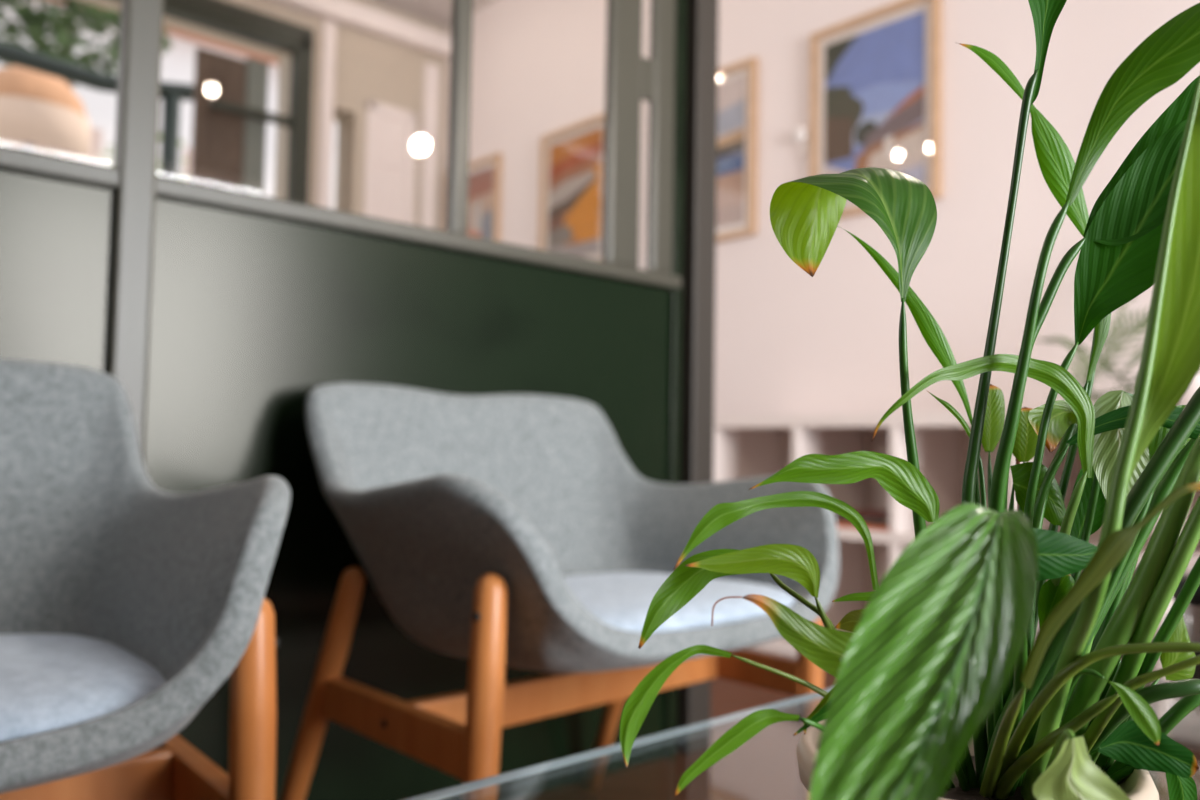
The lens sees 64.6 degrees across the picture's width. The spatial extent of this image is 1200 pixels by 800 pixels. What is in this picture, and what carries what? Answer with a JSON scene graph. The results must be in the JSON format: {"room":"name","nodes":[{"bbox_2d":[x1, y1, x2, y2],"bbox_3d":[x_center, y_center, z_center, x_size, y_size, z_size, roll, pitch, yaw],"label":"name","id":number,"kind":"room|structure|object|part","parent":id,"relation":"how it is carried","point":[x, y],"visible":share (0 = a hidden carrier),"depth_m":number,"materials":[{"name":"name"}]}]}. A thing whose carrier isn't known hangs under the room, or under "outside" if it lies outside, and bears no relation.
{"room":"waiting room","nodes":[
{"label":"waiting room","id":0,"kind":"room"},
{"bbox_2d":[81,0,446,229],"bbox_3d":[-2.903,-0.730,3.751,5.150,3.050,0.220,4,-4,-41],"label":"wall","id":1,"kind":"structure","parent":0,"point":[368,66],"depth_m":5.07,"materials":[{"name":"beige paint"}]},
{"bbox_2d":[113,0,313,203],"bbox_3d":[-2.723,-1.016,3.787,3.240,1.930,0.080,4,-4,-41],"label":"window","id":2,"kind":"structure","parent":1,"relation":"in","point":[221,16],"depth_m":4.78,"materials":[{"name":"grey paint"}]},
{"bbox_2d":[190,47,268,195],"bbox_3d":[-1.853,-0.897,4.718,0.355,1.680,0.035,4,-4,-41],"label":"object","id":3,"kind":"structure","parent":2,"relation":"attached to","point":[228,150],"depth_m":4.73,"materials":[{"name":"brown wood"}]},
{"bbox_2d":[317,19,336,208],"bbox_3d":[-1.436,-0.550,4.890,0.070,2.860,0.012,4,-4,-41],"label":"trim","id":4,"kind":"structure","parent":1,"relation":"attached to","point":[329,28],"depth_m":4.93,"materials":[{"name":"white paint"}]},
{"bbox_2d":[271,0,450,57],"bbox_3d":[-2.772,-2.123,3.704,5.150,0.110,0.100,4,-4,-41],"label":"trim","id":5,"kind":"structure","parent":1,"relation":"attached to","point":[349,13],"depth_m":5.06,"materials":[{"name":"white laminate"}]},
{"bbox_2d":[363,100,416,224],"bbox_3d":[-1.156,-0.352,5.125,0.300,2.500,0.020,4,-4,-41],"label":"door","id":6,"kind":"structure","parent":1,"relation":"in","point":[391,132],"depth_m":5.17,"materials":[{"name":"white laminate"}]},
{"bbox_2d":[419,63,439,228],"bbox_3d":[-0.974,-0.491,5.285,0.090,2.800,0.030,4,-4,-41],"label":"trim","id":7,"kind":"structure","parent":1,"relation":"attached to","point":[428,180],"depth_m":5.32,"materials":[{"name":"white paint"}]},
{"bbox_2d":[0,169,669,799],"bbox_3d":[-1.273,0.166,0.820,3.795,1.010,0.050,4,-4,-41],"label":"wall partition","id":8,"kind":"structure","parent":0,"point":[251,314],"depth_m":1.51,"materials":[{"name":"green paint"}]},
{"bbox_2d":[106,0,163,463],"bbox_3d":[-0.649,-0.816,1.370,0.050,3.050,0.036,4,-4,-41],"label":"post","id":9,"kind":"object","parent":8,"relation":"attached to","point":[141,21],"depth_m":1.33,"materials":[{"name":"grey metal"}]},
{"bbox_2d":[0,145,681,288],"bbox_3d":[-1.264,-0.344,0.841,3.788,0.028,0.078,4,-4,-41],"label":"trim","id":10,"kind":"structure","parent":8,"relation":"on","point":[11,159],"depth_m":1.51,"materials":[{"name":"grey paint"}]},
{"bbox_2d":[446,0,472,234],"bbox_3d":[-0.240,-1.304,1.759,0.033,2.020,0.024,4,-4,-41],"label":"trim","id":11,"kind":"structure","parent":8,"relation":"attached to","point":[462,10],"depth_m":1.71,"materials":[{"name":"grey paint"}]},
{"bbox_2d":[602,0,642,267],"bbox_3d":[0.060,-1.285,2.025,0.088,2.020,0.024,4,-4,-41],"label":"trim","id":12,"kind":"structure","parent":8,"relation":"attached to","point":[624,23],"depth_m":1.97,"materials":[{"name":"grey paint"}]},
{"bbox_2d":[641,57,653,101],"bbox_3d":[0.096,-0.688,2.038,0.043,0.090,0.016,4,-4,-41],"label":"trim","id":13,"kind":"structure","parent":8,"relation":"attached to","point":[647,93],"depth_m":2.03,"materials":[{"name":"grey paint"}]},
{"bbox_2d":[647,0,675,274],"bbox_3d":[0.153,-1.279,2.109,0.088,2.020,0.020,4,-4,-41],"label":"trim","id":14,"kind":"structure","parent":8,"relation":"attached to","point":[662,12],"depth_m":2.05,"materials":[{"name":"grey paint"}]},
{"bbox_2d":[664,0,685,758],"bbox_3d":[0.159,-0.763,2.116,0.027,3.050,0.062,4,-4,-41],"label":"trim","id":15,"kind":"structure","parent":8,"relation":"attached to","point":[674,404],"depth_m":2.06,"materials":[{"name":"grey metal"}]},
{"bbox_2d":[676,0,718,753],"bbox_3d":[0.214,-0.759,2.172,0.072,3.050,0.090,4,-4,-41],"label":"post","id":16,"kind":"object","parent":8,"relation":"attached to","point":[702,16],"depth_m":2.11,"materials":[{"name":"black metal"}]},
{"bbox_2d":[370,0,493,27],"bbox_3d":[-0.481,-2.393,1.132,5.350,0.080,7.200,4,-4,-41],"label":"ceiling","id":17,"kind":"structure","parent":0,"point":[439,12],"depth_m":5.20,"materials":[{"name":"beige paint"}]},
{"bbox_2d":[442,0,1199,416],"bbox_3d":[0.510,-0.665,3.853,0.100,3.050,4.350,4,-4,-41],"label":"wall","id":18,"kind":"structure","parent":0,"point":[789,341],"depth_m":3.32,"materials":[{"name":"paint"}]},
{"bbox_2d":[445,153,501,241],"bbox_3d":[-0.692,-0.935,5.133,0.028,0.700,0.495,4,-4,-41],"label":"framed picture","id":19,"kind":"object","parent":18,"relation":"attached to","point":[485,174],"visible":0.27,"depth_m":5.05,"materials":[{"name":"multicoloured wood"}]},
{"bbox_2d":[467,166,493,239],"bbox_3d":[-0.690,-0.935,5.135,0.001,0.588,0.383,4,-4,-41],"label":"print","id":20,"kind":"object","parent":19,"relation":"attached to","point":[481,179],"depth_m":5.08},
{"bbox_2d":[538,113,604,260],"bbox_3d":[-0.124,-0.957,4.492,0.028,0.696,0.500,4,-4,-41],"label":"framed picture","id":21,"kind":"object","parent":18,"relation":"attached to","point":[571,191],"visible":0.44,"depth_m":4.50,"materials":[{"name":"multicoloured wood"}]},
{"bbox_2d":[716,56,757,241],"bbox_3d":[0.436,-0.980,3.860,0.028,0.696,0.498,4,-4,-41],"label":"framed picture","id":22,"kind":"object","parent":18,"relation":"attached to","point":[737,110],"visible":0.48,"depth_m":3.74,"materials":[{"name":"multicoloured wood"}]},
{"bbox_2d":[716,76,744,227],"bbox_3d":[0.438,-0.980,3.862,0.001,0.584,0.386,4,-4,-41],"label":"print","id":23,"kind":"object","parent":22,"relation":"attached to","point":[730,200],"depth_m":3.77},
{"bbox_2d":[793,127,809,155],"bbox_3d":[0.753,-0.955,3.495,0.036,0.099,0.087,4,-4,-41],"label":"thermostat","id":24,"kind":"object","parent":18,"relation":"attached to","point":[801,135],"visible":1,"depth_m":3.50,"materials":[{"name":"white plastic"}]},
{"bbox_3d":[0.764,-0.950,3.500,0.013,0.090,0.080,4,-4,-41],"label":"plate","id":25,"kind":"part","parent":24,"relation":"part of","materials":[{"name":"white plastic"}]},
{"bbox_2d":[809,0,941,218],"bbox_3d":[0.942,-0.999,3.289,0.028,0.700,0.505,4,-4,-41],"label":"framed picture","id":26,"kind":"object","parent":18,"relation":"attached to","point":[876,75],"visible":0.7,"depth_m":3.27,"materials":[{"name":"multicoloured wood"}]},
{"bbox_2d":[825,10,924,200],"bbox_3d":[0.944,-0.999,3.291,0.002,0.588,0.393,4,-4,-41],"label":"print","id":27,"kind":"object","parent":26,"relation":"attached to","point":[875,72],"depth_m":3.28},
{"bbox_2d":[517,670,1199,799],"bbox_3d":[-0.536,0.733,0.969,5.350,0.080,7.200,4,-4,-41],"label":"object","id":28,"kind":"structure","parent":0,"point":[765,767],"depth_m":1.94,"materials":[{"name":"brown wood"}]},
{"bbox_2d":[0,359,290,799],"bbox_3d":[-0.693,0.310,0.835,0.704,0.756,0.634,4,-4,-40],"label":"armchair","id":29,"kind":"object","parent":28,"relation":"on","point":[127,603],"visible":1,"depth_m":0.93,"materials":[{"name":"grey fabric"}]},
{"bbox_2d":[0,634,165,741],"bbox_3d":[-0.635,0.244,0.772,0.504,0.050,0.416,4,-4,-40],"label":"seat cushion","id":30,"kind":"object","parent":29,"relation":"on","point":[54,687],"depth_m":0.75,"materials":[{"name":"grey fabric"}]},
{"bbox_3d":[-0.673,0.379,0.807,0.582,0.054,0.024,4,-4,-40],"label":"cross rail","id":31,"kind":"part","parent":29,"relation":"part of","materials":[{"name":"orange wood"}]},
{"bbox_3d":[-0.450,0.394,1.010,0.023,0.054,0.375,4,-4,-40],"label":"rail","id":32,"kind":"part","parent":29,"relation":"part of","materials":[{"name":"orange wood"}]},
{"bbox_3d":[-0.320,0.435,0.867,0.046,0.510,0.042,4,-4,-40],"label":"leg","id":33,"kind":"part","parent":29,"relation":"part of","materials":[{"name":"orange wood"}]},
{"bbox_2d":[280,383,839,799],"bbox_3d":[-0.045,0.352,1.416,0.704,0.756,0.634,4,-4,-43],"label":"armchair","id":34,"kind":"object","parent":28,"relation":"on","point":[498,531],"visible":0.9,"depth_m":1.33,"materials":[{"name":"grey fabric"}]},
{"bbox_3d":[-0.412,0.475,1.344,0.215,0.490,0.037,-1,-4,38],"label":"leg","id":35,"kind":"part","parent":34,"relation":"part of","materials":[{"name":"orange wood"}]},
{"bbox_3d":[-0.254,0.407,1.192,0.023,0.054,0.375,4,-4,-43],"label":"rail","id":36,"kind":"part","parent":34,"relation":"part of","materials":[{"name":"orange wood"}]},
{"bbox_3d":[-0.130,0.448,1.043,0.046,0.510,0.042,4,-4,-43],"label":"leg","id":37,"kind":"part","parent":34,"relation":"part of","materials":[{"name":"orange wood"}]},
{"bbox_3d":[-0.025,0.421,1.389,0.582,0.054,0.024,4,-4,-43],"label":"cross rail","id":38,"kind":"part","parent":34,"relation":"part of","materials":[{"name":"orange wood"}]},
{"bbox_3d":[0.042,0.505,1.767,0.036,0.490,0.215,3,-4,-34],"label":"leg","id":39,"kind":"part","parent":34,"relation":"part of","materials":[{"name":"orange wood"}]},
{"bbox_2d":[563,572,797,631],"bbox_3d":[0.015,0.286,1.355,0.504,0.050,0.416,4,-4,-43],"label":"seat cushion","id":40,"kind":"object","parent":34,"relation":"on","point":[611,601],"depth_m":1.23,"materials":[{"name":"grey fabric"}]},
{"bbox_3d":[0.188,0.436,1.603,0.023,0.054,0.375,4,-4,-43],"label":"rail","id":41,"kind":"part","parent":34,"relation":"part of","materials":[{"name":"orange wood"}]},
{"bbox_3d":[0.324,0.478,1.466,0.046,0.510,0.042,4,-4,-43],"label":"leg","id":42,"kind":"part","parent":34,"relation":"part of","materials":[{"name":"orange wood"}]},
{"bbox_2d":[403,678,1170,799],"bbox_3d":[0.274,0.473,0.518,1.100,0.420,0.677,4,-4,-41],"label":"glass coffee table","id":43,"kind":"object","parent":28,"relation":"on","point":[493,780],"visible":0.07,"depth_m":0.74,"materials":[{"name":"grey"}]},
{"bbox_2d":[620,0,1199,799],"bbox_3d":[0.153,-0.021,0.385,0.199,0.546,0.311,-2,-4,41],"label":"peace lily","id":44,"kind":"object","parent":43,"relation":"on","point":[945,688],"visible":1,"depth_m":0.38,"materials":[{"name":"plant"}]},
{"bbox_3d":[0.548,0.505,0.972,0.035,0.413,0.035,4,-4,-41],"label":"leg","id":45,"kind":"part","parent":43,"relation":"part of","materials":[{"name":"white metal"}]},
{"bbox_2d":[1171,574,1199,699],"bbox_3d":[0.580,0.228,0.910,0.064,0.118,0.064,1,-3,0],"label":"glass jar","id":46,"kind":"object","parent":43,"relation":"on","point":[1195,600],"visible":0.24,"depth_m":0.89,"materials":[{"name":"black glass"}]},
{"bbox_3d":[0.581,0.182,0.912,0.056,0.026,0.056,1,-3,0],"label":"lid","id":47,"kind":"part","parent":46,"relation":"part of","materials":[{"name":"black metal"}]},
{"bbox_2d":[713,411,1199,748],"bbox_3d":[1.096,0.427,2.720,0.380,0.770,1.782,4,-4,-41],"label":"cube bookshelf","id":48,"kind":"object","parent":28,"relation":"on","point":[744,446],"visible":0.18,"depth_m":2.99,"materials":[{"name":"white laminate"}]},
{"bbox_3d":[0.518,0.441,3.372,0.380,0.674,0.038,4,-4,-41],"label":"panel","id":49,"kind":"part","parent":48,"relation":"part of","materials":[{"name":"white laminate"}]},
{"bbox_2d":[837,522,888,530],"bbox_3d":[0.828,0.382,2.920,0.200,0.014,0.260,4,-4,-41],"label":"book","id":50,"kind":"object","parent":48,"relation":"on","point":[839,524],"visible":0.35,"depth_m":2.80,"materials":[{"name":"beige paper"}]},
{"bbox_2d":[836,515,888,525],"bbox_3d":[0.826,0.366,2.938,0.200,0.019,0.250,4,-4,-41],"label":"book","id":51,"kind":"object","parent":50,"relation":"on","point":[874,521],"visible":0.3,"depth_m":2.81,"materials":[{"name":"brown paper"}]},
{"bbox_2d":[835,509,888,518],"bbox_3d":[0.833,0.350,2.932,0.200,0.012,0.230,4,-4,-41],"label":"book","id":52,"kind":"object","parent":51,"relation":"on","point":[866,513],"visible":0.36,"depth_m":2.84,"materials":[{"name":"red paper"}]},
{"bbox_3d":[1.235,0.426,2.843,0.008,0.674,1.706,4,-4,-41],"label":"panel","id":53,"kind":"part","parent":48,"relation":"part of","materials":[{"name":"beige wood"}]},
{"bbox_2d":[1036,297,1199,404],"bbox_3d":[1.371,-0.210,2.389,0.392,0.472,0.548,1,-3,0],"label":"potted palm","id":54,"kind":"object","parent":48,"relation":"on","point":[1195,384],"visible":0.41,"depth_m":2.48,"materials":[{"name":"green leaf"},{"name":"soil"},{"name":"ceramic"}]},
{"bbox_2d":[796,719,1158,799],"bbox_3d":[0.165,0.207,0.428,0.151,0.096,0.151,1,-3,0],"label":"pot","id":55,"kind":"object","parent":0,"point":[980,775],"depth_m":0.42,"materials":[{"name":"white ceramic"}]},
{"bbox_2d":[1177,372,1199,404],"bbox_3d":[1.456,-0.036,2.362,0.146,0.125,0.146,1,-3,0],"label":"pot","id":56,"kind":"object","parent":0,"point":[1195,384],"depth_m":2.30,"materials":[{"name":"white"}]},
{"label":"outside","id":57,"kind":"structure","parent":0,"visible":0},
{"bbox_3d":[-6.943,0.993,7.779,20.836,0.090,20.241,1,-3,0],"label":"ground","id":58,"kind":"structure","parent":57,"visible":0},
{"bbox_2d":[0,65,90,161],"bbox_3d":[-3.713,-0.627,6.090,0.707,3.061,0.707,1,-3,0],"label":"parasol","id":59,"kind":"object","parent":58,"relation":"on","point":[40,112],"visible":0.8,"depth_m":5.93,"materials":[{"name":"orange canvas"},{"name":"pale cream canvas"},{"name":"weathered brown wood"}]},
{"bbox_2d":[0,0,173,89],"bbox_3d":[-4.780,-1.439,8.384,1.759,4.888,1.768,1,-3,0],"label":"tree","id":60,"kind":"object","parent":58,"relation":"on","point":[34,23],"visible":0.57,"depth_m":8.22,"materials":[{"name":"green plant"}]},
{"bbox_2d":[0,41,193,178],"bbox_3d":[-2.857,-0.522,5.107,1.754,2.777,0.100,4,-4,-41],"label":"pergola","id":61,"kind":"object","parent":58,"relation":"on","point":[172,93],"visible":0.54,"depth_m":5.24,"materials":[{"name":"black metal"}]},
{"bbox_3d":[-2.498,-0.438,5.423,0.099,2.655,0.099,1,-3,0],"label":"post","id":62,"kind":"part","parent":61,"relation":"part of","materials":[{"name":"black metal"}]},
{"bbox_2d":[96,132,189,181],"bbox_3d":[-3.421,-0.394,7.119,1.289,3.331,1.328,1,-3,0],"label":"hedge","id":63,"kind":"object","parent":58,"relation":"on","point":[181,143],"visible":0.02,"depth_m":7.12,"materials":[{"name":"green plant"}]},
{"bbox_2d":[0,0,336,208],"bbox_3d":[-6.195,-1.670,11.281,7.900,5.600,2.600,4,-4,-41],"label":"house","id":64,"kind":"structure","parent":58,"relation":"on","point":[178,63],"depth_m":11.12,"materials":[{"name":"white plaster"}]}
]}

